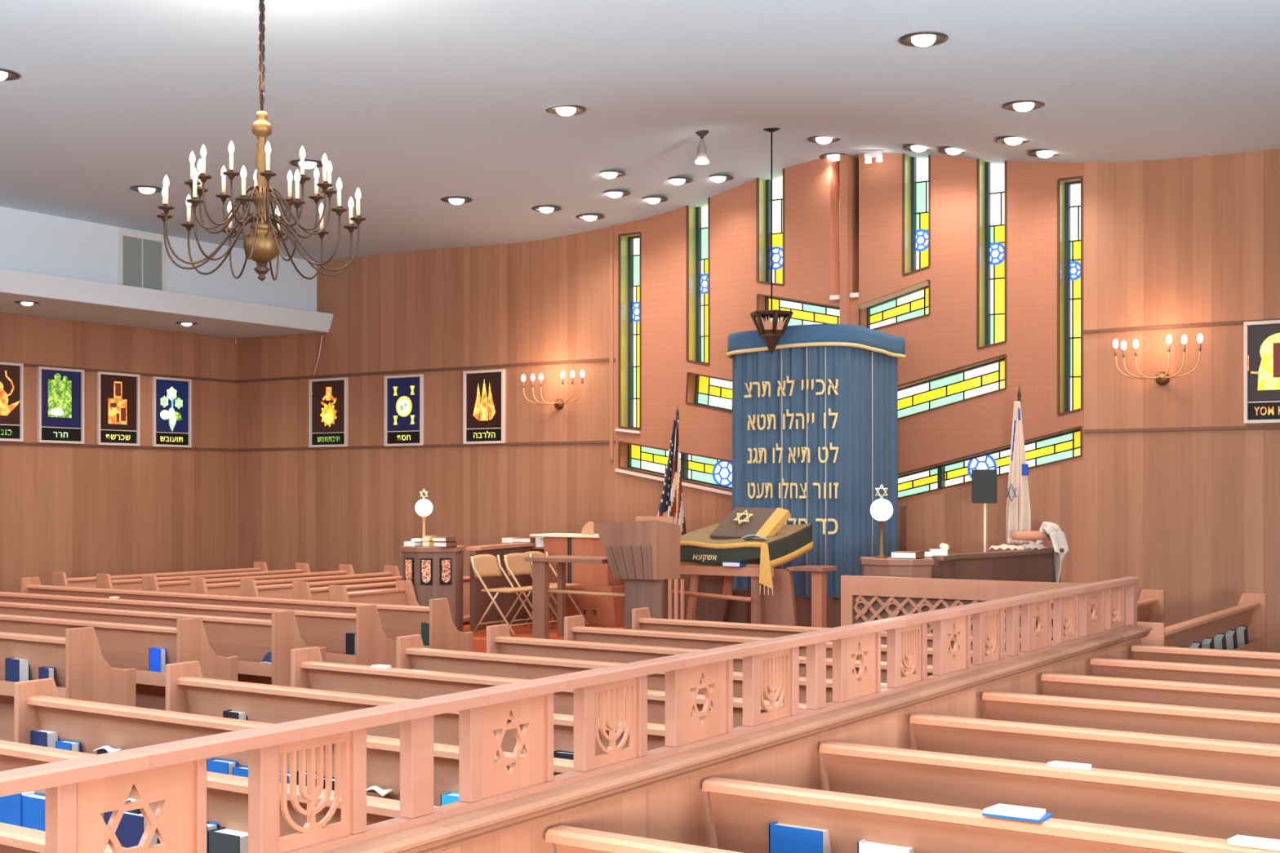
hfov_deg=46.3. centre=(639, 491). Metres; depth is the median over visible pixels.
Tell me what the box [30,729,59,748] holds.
book
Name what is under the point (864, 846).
book
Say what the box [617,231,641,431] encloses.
window
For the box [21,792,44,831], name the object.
book
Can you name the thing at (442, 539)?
book
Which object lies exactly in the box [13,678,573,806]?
pew
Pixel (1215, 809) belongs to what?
pew
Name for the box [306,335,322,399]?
cable
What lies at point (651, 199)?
recessed light
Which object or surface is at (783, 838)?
book
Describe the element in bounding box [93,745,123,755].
book
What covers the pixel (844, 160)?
trim
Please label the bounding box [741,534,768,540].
paper sheet
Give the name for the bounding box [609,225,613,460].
trim
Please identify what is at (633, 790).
railing
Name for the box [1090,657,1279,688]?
pew
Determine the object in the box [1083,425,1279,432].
trim
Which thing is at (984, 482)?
music stand
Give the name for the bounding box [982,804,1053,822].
book
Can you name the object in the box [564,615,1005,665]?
pew
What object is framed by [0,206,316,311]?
wall
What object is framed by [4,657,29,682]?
book
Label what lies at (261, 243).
chandelier
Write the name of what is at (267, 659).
book
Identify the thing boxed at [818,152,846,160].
recessed light
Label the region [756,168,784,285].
window
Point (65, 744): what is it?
book
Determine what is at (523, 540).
book
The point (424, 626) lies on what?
book
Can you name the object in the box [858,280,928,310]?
trim
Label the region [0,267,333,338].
soffit
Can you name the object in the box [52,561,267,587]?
pew
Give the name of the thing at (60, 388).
picture
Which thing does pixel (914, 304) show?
window
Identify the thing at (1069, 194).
window
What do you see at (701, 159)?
pendant lamp
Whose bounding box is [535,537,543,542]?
book
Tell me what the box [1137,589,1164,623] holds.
pew
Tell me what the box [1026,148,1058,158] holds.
recessed light
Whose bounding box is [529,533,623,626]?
table
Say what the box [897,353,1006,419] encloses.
window
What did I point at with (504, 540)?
book
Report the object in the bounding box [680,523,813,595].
table cloth
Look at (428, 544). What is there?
book
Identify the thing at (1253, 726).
pew
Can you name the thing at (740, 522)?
book
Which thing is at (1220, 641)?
book
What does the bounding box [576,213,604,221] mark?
recessed light
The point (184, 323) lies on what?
recessed light
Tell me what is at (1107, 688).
pew
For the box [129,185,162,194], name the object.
recessed light
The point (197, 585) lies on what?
pew
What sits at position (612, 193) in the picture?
recessed light
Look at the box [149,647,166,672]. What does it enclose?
book
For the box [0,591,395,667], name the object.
pew
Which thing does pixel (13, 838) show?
pew
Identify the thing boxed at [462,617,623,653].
platform
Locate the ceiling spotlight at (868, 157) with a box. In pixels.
[864,151,882,163]
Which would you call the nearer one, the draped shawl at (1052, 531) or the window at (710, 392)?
the draped shawl at (1052, 531)
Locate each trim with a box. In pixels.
[0,441,235,451]
[3,361,235,382]
[235,357,615,382]
[235,440,615,451]
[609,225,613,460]
[614,428,732,495]
[839,153,849,324]
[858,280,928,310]
[900,506,906,551]
[1083,318,1279,333]
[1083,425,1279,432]
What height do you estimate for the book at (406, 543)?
0.045 m
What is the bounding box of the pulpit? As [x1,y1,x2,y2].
[595,515,684,629]
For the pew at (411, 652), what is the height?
0.940 m
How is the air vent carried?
in the wall at (31, 242)
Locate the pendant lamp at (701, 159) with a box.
[694,129,709,164]
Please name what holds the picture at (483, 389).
on the framed panel at (483, 391)
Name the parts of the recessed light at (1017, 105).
bulb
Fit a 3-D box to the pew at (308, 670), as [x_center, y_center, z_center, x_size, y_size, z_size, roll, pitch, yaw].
[-0.335,1.350,7.595,3.500,0.940,0.540,0,0,33]
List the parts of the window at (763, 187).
round pane, pane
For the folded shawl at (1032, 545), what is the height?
0.075 m
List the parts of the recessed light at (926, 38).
bulb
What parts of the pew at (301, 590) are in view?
panel, rail, backrest, seat, board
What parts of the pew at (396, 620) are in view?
panel, rail, backrest, panel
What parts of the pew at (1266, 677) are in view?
rail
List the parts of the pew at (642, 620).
panel, backrest, rail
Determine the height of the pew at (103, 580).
0.940 m
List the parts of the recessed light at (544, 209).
bulb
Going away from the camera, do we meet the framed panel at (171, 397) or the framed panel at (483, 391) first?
the framed panel at (483, 391)
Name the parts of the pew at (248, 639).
rail, panel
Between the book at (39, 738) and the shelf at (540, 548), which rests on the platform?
the shelf at (540, 548)
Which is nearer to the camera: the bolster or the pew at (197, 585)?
the bolster
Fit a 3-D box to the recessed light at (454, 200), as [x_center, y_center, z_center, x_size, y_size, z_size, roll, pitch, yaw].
[-2.039,-3.216,16.642,0.350,0.052,0.350,0,0,33]
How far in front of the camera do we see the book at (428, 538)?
14.87 m
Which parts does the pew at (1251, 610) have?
panel, backrest, rail, panel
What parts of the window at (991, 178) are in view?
round pane, pane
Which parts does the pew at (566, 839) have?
backrest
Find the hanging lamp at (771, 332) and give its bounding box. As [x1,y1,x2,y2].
[750,127,793,354]
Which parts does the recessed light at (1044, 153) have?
bulb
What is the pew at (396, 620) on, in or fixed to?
on the floor
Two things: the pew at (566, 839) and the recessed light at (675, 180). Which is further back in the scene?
the recessed light at (675, 180)
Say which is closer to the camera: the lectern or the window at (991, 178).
the lectern
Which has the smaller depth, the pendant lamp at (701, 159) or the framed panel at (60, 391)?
the pendant lamp at (701, 159)
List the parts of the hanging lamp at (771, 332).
rod, crown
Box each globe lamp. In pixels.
[415,488,432,538]
[870,484,893,558]
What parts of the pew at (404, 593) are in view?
panel, rail, backrest, panel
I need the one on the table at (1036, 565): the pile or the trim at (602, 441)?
the pile
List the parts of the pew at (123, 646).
rail, backrest, board, panel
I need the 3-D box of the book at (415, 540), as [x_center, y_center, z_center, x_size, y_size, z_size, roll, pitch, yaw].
[-2.213,0.486,14.914,0.110,0.030,0.100,0,0,16]
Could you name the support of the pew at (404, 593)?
on the floor
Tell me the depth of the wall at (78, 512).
20.40 m
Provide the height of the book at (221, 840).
0.210 m
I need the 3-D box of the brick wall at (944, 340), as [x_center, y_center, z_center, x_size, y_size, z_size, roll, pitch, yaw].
[2.190,-1.879,16.927,5.763,4.303,0.300,0,0,33]
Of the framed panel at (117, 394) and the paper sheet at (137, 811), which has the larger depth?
the framed panel at (117, 394)
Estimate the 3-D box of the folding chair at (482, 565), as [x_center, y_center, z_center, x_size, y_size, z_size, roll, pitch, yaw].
[-1.352,1.028,14.946,0.606,0.780,0.445,0,0,33]
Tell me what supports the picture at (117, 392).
on the framed panel at (117, 394)
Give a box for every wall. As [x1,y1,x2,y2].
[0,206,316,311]
[0,312,235,592]
[235,148,1279,653]
[615,153,1084,503]
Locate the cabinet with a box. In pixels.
[400,545,465,631]
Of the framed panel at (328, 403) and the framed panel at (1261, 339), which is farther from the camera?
the framed panel at (328, 403)
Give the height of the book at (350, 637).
0.235 m
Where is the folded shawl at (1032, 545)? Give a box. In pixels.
[1017,542,1047,550]
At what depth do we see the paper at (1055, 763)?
5.14 m
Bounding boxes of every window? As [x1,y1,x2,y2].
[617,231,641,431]
[618,440,732,491]
[685,372,732,413]
[686,196,710,365]
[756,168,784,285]
[756,293,839,325]
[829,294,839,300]
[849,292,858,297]
[858,279,930,329]
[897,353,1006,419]
[897,426,1082,499]
[902,153,930,275]
[976,158,1006,349]
[1057,175,1083,416]
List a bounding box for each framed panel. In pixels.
[0,361,23,441]
[36,366,84,444]
[96,371,139,446]
[151,376,191,447]
[308,377,348,447]
[383,373,423,446]
[462,368,505,444]
[1243,320,1279,423]
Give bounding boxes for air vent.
[117,228,166,290]
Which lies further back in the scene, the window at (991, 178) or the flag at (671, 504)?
the flag at (671, 504)
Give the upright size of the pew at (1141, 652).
0.940 m
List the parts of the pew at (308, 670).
panel, backrest, rail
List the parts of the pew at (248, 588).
panel, rail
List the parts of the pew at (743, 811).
backrest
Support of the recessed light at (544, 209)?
in the ceiling
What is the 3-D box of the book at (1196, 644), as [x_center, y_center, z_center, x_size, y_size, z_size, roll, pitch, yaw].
[4.152,1.244,11.181,0.075,0.235,0.175,0,0,33]
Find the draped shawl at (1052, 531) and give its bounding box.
[1035,521,1069,582]
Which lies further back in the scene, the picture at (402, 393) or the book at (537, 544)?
the picture at (402, 393)
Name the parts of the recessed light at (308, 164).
bulb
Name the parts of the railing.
post, star panel, post, post, menorah panel, post, post, post, star panel, post, post, menorah panel, post, post, star panel, rail, post, post, menorah panel, post, post, post, star panel, post, post, menorah panel, post, post, star panel, post, post, menorah panel, post, post, post, star panel, post, post, menorah panel, post, post, star panel, post, post, menorah panel, post, post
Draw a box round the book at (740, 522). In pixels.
[709,507,791,539]
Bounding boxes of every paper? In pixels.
[371,664,391,668]
[1047,760,1091,770]
[1226,835,1279,851]
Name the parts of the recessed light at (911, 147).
bulb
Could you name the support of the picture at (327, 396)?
on the framed panel at (328, 403)
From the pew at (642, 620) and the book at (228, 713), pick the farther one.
the pew at (642, 620)
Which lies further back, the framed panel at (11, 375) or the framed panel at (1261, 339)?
the framed panel at (11, 375)
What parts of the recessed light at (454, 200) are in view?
bulb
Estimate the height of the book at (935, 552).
0.050 m
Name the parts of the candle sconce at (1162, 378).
candle bulb, candle bulb, candle bulb, arm, arm, arm, wall plate, arm, candle bulb, arm, arm, candle bulb, candle bulb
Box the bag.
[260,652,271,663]
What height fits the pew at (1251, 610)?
0.940 m
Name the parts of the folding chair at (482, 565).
leg, backrest, seat, leg, leg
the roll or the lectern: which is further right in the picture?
the roll
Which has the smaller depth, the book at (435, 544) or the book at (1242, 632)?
the book at (1242, 632)
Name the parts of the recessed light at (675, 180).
bulb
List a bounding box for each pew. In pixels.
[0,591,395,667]
[0,601,325,686]
[0,613,238,710]
[0,626,136,742]
[0,740,437,844]
[0,822,125,852]
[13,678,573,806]
[20,577,472,652]
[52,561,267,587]
[96,563,310,591]
[142,564,354,593]
[165,661,665,755]
[190,565,399,595]
[240,575,402,599]
[290,646,805,728]
[292,576,470,625]
[328,580,420,606]
[395,634,886,703]
[486,624,933,683]
[545,825,742,852]
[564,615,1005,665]
[631,607,1053,652]
[702,777,1279,852]
[819,741,1279,839]
[910,713,1279,786]
[982,691,1279,744]
[1040,672,1279,713]
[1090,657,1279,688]
[1131,644,1279,668]
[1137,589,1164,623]
[1137,592,1266,652]
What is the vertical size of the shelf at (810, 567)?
0.040 m
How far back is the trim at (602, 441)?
19.94 m
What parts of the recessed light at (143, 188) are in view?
bulb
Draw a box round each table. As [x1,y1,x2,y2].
[524,555,625,639]
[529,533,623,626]
[672,558,836,627]
[929,547,1064,582]
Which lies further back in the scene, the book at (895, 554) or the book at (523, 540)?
the book at (523, 540)
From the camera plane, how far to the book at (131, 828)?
5.22 m
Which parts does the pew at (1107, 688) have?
rail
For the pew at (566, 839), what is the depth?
4.11 m
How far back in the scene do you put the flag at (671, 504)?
16.57 m
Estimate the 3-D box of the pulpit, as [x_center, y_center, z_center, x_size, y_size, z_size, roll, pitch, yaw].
[0.030,0.825,13.794,0.845,1.190,0.496,0,0,21]
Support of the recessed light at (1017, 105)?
in the ceiling
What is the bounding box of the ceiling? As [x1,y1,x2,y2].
[0,0,1279,262]
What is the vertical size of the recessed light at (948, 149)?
0.052 m
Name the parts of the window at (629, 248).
round pane, pane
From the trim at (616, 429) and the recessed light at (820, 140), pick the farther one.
the trim at (616, 429)
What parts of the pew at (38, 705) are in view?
panel, rail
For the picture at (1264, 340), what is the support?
on the framed panel at (1261, 339)
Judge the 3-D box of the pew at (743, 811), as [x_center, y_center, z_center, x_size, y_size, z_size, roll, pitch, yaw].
[2.084,1.350,3.955,4.200,0.940,0.540,0,0,33]
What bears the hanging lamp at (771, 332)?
hanging from the ceiling
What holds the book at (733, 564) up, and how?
on the table at (709, 595)
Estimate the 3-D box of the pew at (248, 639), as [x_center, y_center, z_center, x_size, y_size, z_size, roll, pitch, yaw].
[-4.812,1.350,12.637,5.500,0.940,0.540,0,0,33]
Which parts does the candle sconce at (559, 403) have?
candle bulb, candle bulb, arm, candle bulb, arm, arm, wall plate, arm, candle bulb, arm, arm, candle bulb, candle bulb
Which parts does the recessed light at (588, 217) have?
bulb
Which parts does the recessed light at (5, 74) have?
bulb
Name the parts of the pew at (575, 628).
panel, backrest, rail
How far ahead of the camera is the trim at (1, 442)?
20.24 m
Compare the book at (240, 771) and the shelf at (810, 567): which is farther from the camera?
the shelf at (810, 567)
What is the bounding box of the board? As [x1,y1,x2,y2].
[581,521,594,534]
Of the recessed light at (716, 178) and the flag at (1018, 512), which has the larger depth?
the recessed light at (716, 178)
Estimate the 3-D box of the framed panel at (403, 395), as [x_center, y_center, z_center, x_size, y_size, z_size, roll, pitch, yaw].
[-3.198,-1.091,20.257,0.679,0.958,0.050,0,0,33]
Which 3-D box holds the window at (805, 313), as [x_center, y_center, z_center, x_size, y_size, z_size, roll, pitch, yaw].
[1.869,-2.004,17.108,1.093,0.579,0.264,0,0,33]
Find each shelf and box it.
[532,546,550,620]
[786,564,836,571]
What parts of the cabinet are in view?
painted panel, niche frame, niche frame, painted panel, niche frame, painted panel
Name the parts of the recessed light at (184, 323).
bulb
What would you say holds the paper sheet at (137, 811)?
in the pew at (227, 795)
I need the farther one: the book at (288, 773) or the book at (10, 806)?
the book at (288, 773)
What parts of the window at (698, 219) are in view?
pane, round pane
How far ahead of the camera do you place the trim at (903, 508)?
16.28 m
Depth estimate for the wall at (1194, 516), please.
18.43 m
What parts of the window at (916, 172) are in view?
round pane, pane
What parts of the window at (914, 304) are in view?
pane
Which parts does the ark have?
curtain cord, curtain cord, curtain cord, curtain cord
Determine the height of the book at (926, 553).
0.035 m
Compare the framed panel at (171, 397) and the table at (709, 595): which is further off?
the framed panel at (171, 397)
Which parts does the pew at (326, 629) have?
rail, backrest, panel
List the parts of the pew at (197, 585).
panel, backrest, rail, panel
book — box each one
[0,791,35,826]
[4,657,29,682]
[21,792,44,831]
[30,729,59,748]
[38,666,54,679]
[55,739,79,751]
[103,810,159,848]
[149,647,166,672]
[206,758,237,775]
[206,822,218,852]
[208,826,248,852]
[222,710,247,720]
[232,765,248,777]
[287,772,289,783]
[296,771,316,786]
[315,776,341,791]
[346,633,355,655]
[403,541,422,546]
[410,537,422,542]
[421,622,429,645]
[422,535,439,541]
[422,541,433,546]
[431,536,456,542]
[433,542,457,546]
[440,791,458,805]
[502,537,519,542]
[520,537,535,542]
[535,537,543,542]
[535,542,543,546]
[553,750,573,759]
[709,507,791,539]
[722,561,746,567]
[768,821,831,852]
[857,839,914,852]
[890,551,924,559]
[924,551,932,556]
[928,549,947,555]
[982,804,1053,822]
[1189,641,1201,648]
[1201,637,1214,648]
[1213,633,1226,649]
[1225,629,1237,649]
[1236,625,1248,647]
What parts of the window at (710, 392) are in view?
pane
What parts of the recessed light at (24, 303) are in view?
bulb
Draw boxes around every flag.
[657,406,686,536]
[1005,385,1031,545]
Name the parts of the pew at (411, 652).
panel, backrest, rail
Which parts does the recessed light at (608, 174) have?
bulb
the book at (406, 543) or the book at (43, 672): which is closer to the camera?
the book at (43, 672)
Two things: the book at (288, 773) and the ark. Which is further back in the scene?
the ark
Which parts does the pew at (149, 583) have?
panel, rail, backrest, panel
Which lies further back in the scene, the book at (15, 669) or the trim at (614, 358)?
the trim at (614, 358)
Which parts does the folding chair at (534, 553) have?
backrest, leg, leg, seat, leg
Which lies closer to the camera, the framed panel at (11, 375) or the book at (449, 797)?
the book at (449, 797)
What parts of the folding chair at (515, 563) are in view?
leg, backrest, leg, seat, leg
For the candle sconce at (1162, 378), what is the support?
attached to the wall at (1194, 516)
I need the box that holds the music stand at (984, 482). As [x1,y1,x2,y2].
[971,469,996,552]
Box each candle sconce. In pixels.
[520,369,584,409]
[1112,333,1203,385]
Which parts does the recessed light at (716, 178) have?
bulb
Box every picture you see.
[0,364,19,424]
[41,369,80,427]
[100,374,136,431]
[155,379,188,432]
[311,380,344,432]
[386,377,419,431]
[466,372,501,428]
[1248,324,1279,401]
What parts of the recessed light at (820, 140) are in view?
bulb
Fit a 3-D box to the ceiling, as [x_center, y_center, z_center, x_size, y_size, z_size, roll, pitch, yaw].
[-1.503,-3.470,7.329,20.560,0.558,20.600,0,0,33]
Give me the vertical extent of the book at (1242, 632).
0.235 m
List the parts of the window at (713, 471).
round pane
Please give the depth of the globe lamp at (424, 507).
14.96 m
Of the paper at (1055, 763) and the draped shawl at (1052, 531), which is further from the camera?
the draped shawl at (1052, 531)
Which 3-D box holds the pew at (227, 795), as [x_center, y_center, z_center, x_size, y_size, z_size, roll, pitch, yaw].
[-1.747,1.350,5.446,3.500,0.940,0.540,0,0,33]
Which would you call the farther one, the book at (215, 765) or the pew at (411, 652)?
the pew at (411, 652)
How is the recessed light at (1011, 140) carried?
in the ceiling
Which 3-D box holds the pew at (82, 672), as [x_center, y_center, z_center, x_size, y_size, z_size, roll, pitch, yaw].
[-5.796,1.350,11.285,5.500,0.940,0.540,0,0,33]
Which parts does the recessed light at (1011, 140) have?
bulb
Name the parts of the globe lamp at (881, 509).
post, globe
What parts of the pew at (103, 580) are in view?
panel, rail, backrest, panel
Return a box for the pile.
[988,543,1025,550]
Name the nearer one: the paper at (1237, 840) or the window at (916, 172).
the paper at (1237, 840)
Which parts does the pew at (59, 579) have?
panel, backrest, rail, panel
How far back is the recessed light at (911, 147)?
15.62 m
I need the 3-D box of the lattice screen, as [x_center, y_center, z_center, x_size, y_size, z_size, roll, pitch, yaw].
[2.353,1.220,10.445,2.072,1.200,0.045,0,0,33]
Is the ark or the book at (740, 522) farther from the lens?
the ark
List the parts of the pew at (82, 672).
board, rail, backrest, panel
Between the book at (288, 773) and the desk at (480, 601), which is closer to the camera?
the book at (288, 773)
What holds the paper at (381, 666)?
on the pew at (308, 670)
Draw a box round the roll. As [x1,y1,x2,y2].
[939,542,949,549]
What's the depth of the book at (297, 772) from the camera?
5.99 m
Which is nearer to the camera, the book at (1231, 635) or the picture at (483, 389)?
the book at (1231, 635)
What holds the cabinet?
on the platform
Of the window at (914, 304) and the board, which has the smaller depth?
the board
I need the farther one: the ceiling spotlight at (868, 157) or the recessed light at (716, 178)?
the recessed light at (716, 178)
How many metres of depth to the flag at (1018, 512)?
14.79 m
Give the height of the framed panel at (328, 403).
0.965 m
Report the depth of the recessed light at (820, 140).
15.73 m
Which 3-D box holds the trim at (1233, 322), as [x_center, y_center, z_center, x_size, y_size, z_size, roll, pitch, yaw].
[7.678,-1.620,13.129,7.581,0.036,0.022,0,0,33]
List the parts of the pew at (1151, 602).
backrest, rail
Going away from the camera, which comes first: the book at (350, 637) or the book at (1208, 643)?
the book at (1208, 643)
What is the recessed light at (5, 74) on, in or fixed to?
in the ceiling
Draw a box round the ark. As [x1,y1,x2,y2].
[726,324,906,627]
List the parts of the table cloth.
hanging sash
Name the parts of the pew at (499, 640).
panel, rail, backrest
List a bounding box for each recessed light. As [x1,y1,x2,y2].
[0,68,19,80]
[14,301,39,306]
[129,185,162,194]
[175,321,197,326]
[289,159,323,168]
[440,196,472,204]
[531,205,561,213]
[545,105,586,115]
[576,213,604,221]
[598,169,626,178]
[602,190,630,198]
[641,195,667,204]
[667,177,693,185]
[708,174,733,182]
[807,136,840,144]
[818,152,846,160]
[898,31,948,46]
[902,143,929,151]
[937,146,964,155]
[995,135,1029,145]
[1002,100,1044,111]
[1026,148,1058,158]
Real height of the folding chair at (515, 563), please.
0.780 m
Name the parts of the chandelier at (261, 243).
candle bulb, candle bulb, candle bulb, candle bulb, candle bulb, candle bulb, candle bulb, arm, arm, arm, arm, candle bulb, arm, arm, arm, candle bulb, candle bulb, arm, arm, candle bulb, arm, arm, candle bulb, cord, chain, arm, candle bulb, arm, candle bulb, arm, arm, arm, candle bulb, arm, candle bulb, arm, arm, arm, candle bulb, arm, arm, arm, candle bulb, candle bulb, candle bulb, candle bulb, candle bulb, candle bulb, candle bulb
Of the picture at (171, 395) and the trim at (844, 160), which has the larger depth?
the picture at (171, 395)
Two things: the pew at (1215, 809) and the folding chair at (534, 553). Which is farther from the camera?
the folding chair at (534, 553)
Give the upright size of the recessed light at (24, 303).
0.042 m
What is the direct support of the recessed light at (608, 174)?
in the ceiling
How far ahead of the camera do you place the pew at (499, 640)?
9.41 m
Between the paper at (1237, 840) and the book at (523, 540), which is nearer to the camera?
the paper at (1237, 840)
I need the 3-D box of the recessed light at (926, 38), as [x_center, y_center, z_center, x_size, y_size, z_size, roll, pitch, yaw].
[2.036,-3.224,10.749,0.350,0.052,0.350,0,0,33]
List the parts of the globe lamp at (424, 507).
post, globe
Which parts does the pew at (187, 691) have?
panel, rail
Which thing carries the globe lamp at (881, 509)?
on the lectern
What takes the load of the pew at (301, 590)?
on the floor
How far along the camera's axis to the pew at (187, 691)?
7.23 m
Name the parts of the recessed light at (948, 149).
bulb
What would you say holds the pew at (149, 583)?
on the floor
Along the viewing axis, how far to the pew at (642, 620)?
10.86 m
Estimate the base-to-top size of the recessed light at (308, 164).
0.052 m
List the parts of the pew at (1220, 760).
rail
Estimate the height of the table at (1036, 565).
0.875 m
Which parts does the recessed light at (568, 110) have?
bulb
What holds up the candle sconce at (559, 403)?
attached to the wall at (1194, 516)
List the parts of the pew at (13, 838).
backrest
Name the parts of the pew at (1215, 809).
rail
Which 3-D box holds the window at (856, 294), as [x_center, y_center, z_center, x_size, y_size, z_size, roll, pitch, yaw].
[2.457,-3.056,16.731,0.099,1.808,0.305,0,0,33]
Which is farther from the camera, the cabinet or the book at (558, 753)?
the cabinet
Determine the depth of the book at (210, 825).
5.05 m
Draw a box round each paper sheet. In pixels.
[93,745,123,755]
[124,798,141,814]
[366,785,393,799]
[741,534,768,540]
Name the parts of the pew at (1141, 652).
rail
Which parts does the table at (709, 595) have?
slanting leg, leg, leg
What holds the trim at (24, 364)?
attached to the wall at (78, 512)
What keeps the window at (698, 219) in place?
in the brick wall at (944, 340)
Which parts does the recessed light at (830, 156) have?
bulb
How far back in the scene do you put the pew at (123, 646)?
10.71 m
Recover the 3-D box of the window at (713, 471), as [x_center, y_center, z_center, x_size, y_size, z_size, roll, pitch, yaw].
[0.645,-0.269,17.912,2.021,0.711,0.264,0,0,33]
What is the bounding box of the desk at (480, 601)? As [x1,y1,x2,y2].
[465,542,555,631]
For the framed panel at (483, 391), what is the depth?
19.50 m
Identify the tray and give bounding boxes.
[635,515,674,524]
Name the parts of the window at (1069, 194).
round pane, pane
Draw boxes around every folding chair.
[470,554,532,636]
[503,552,566,627]
[524,551,588,626]
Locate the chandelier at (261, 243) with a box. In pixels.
[156,0,365,280]
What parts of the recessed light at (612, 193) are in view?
bulb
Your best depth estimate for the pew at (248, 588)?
15.27 m
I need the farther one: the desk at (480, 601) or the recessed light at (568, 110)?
the desk at (480, 601)
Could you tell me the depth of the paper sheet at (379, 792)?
5.75 m
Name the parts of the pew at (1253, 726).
rail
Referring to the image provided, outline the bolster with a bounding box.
[1011,530,1045,540]
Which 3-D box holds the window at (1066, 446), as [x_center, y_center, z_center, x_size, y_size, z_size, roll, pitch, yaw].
[3.669,-0.276,15.925,2.170,0.801,0.264,0,0,33]
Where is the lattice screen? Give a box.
[840,575,1116,639]
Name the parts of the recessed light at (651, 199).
bulb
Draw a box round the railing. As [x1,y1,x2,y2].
[0,576,1152,852]
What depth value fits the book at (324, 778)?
5.90 m
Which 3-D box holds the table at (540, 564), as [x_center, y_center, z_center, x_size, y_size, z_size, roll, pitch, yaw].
[-0.493,1.025,14.238,1.104,0.790,0.540,0,0,33]
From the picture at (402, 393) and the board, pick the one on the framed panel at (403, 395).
the picture at (402, 393)

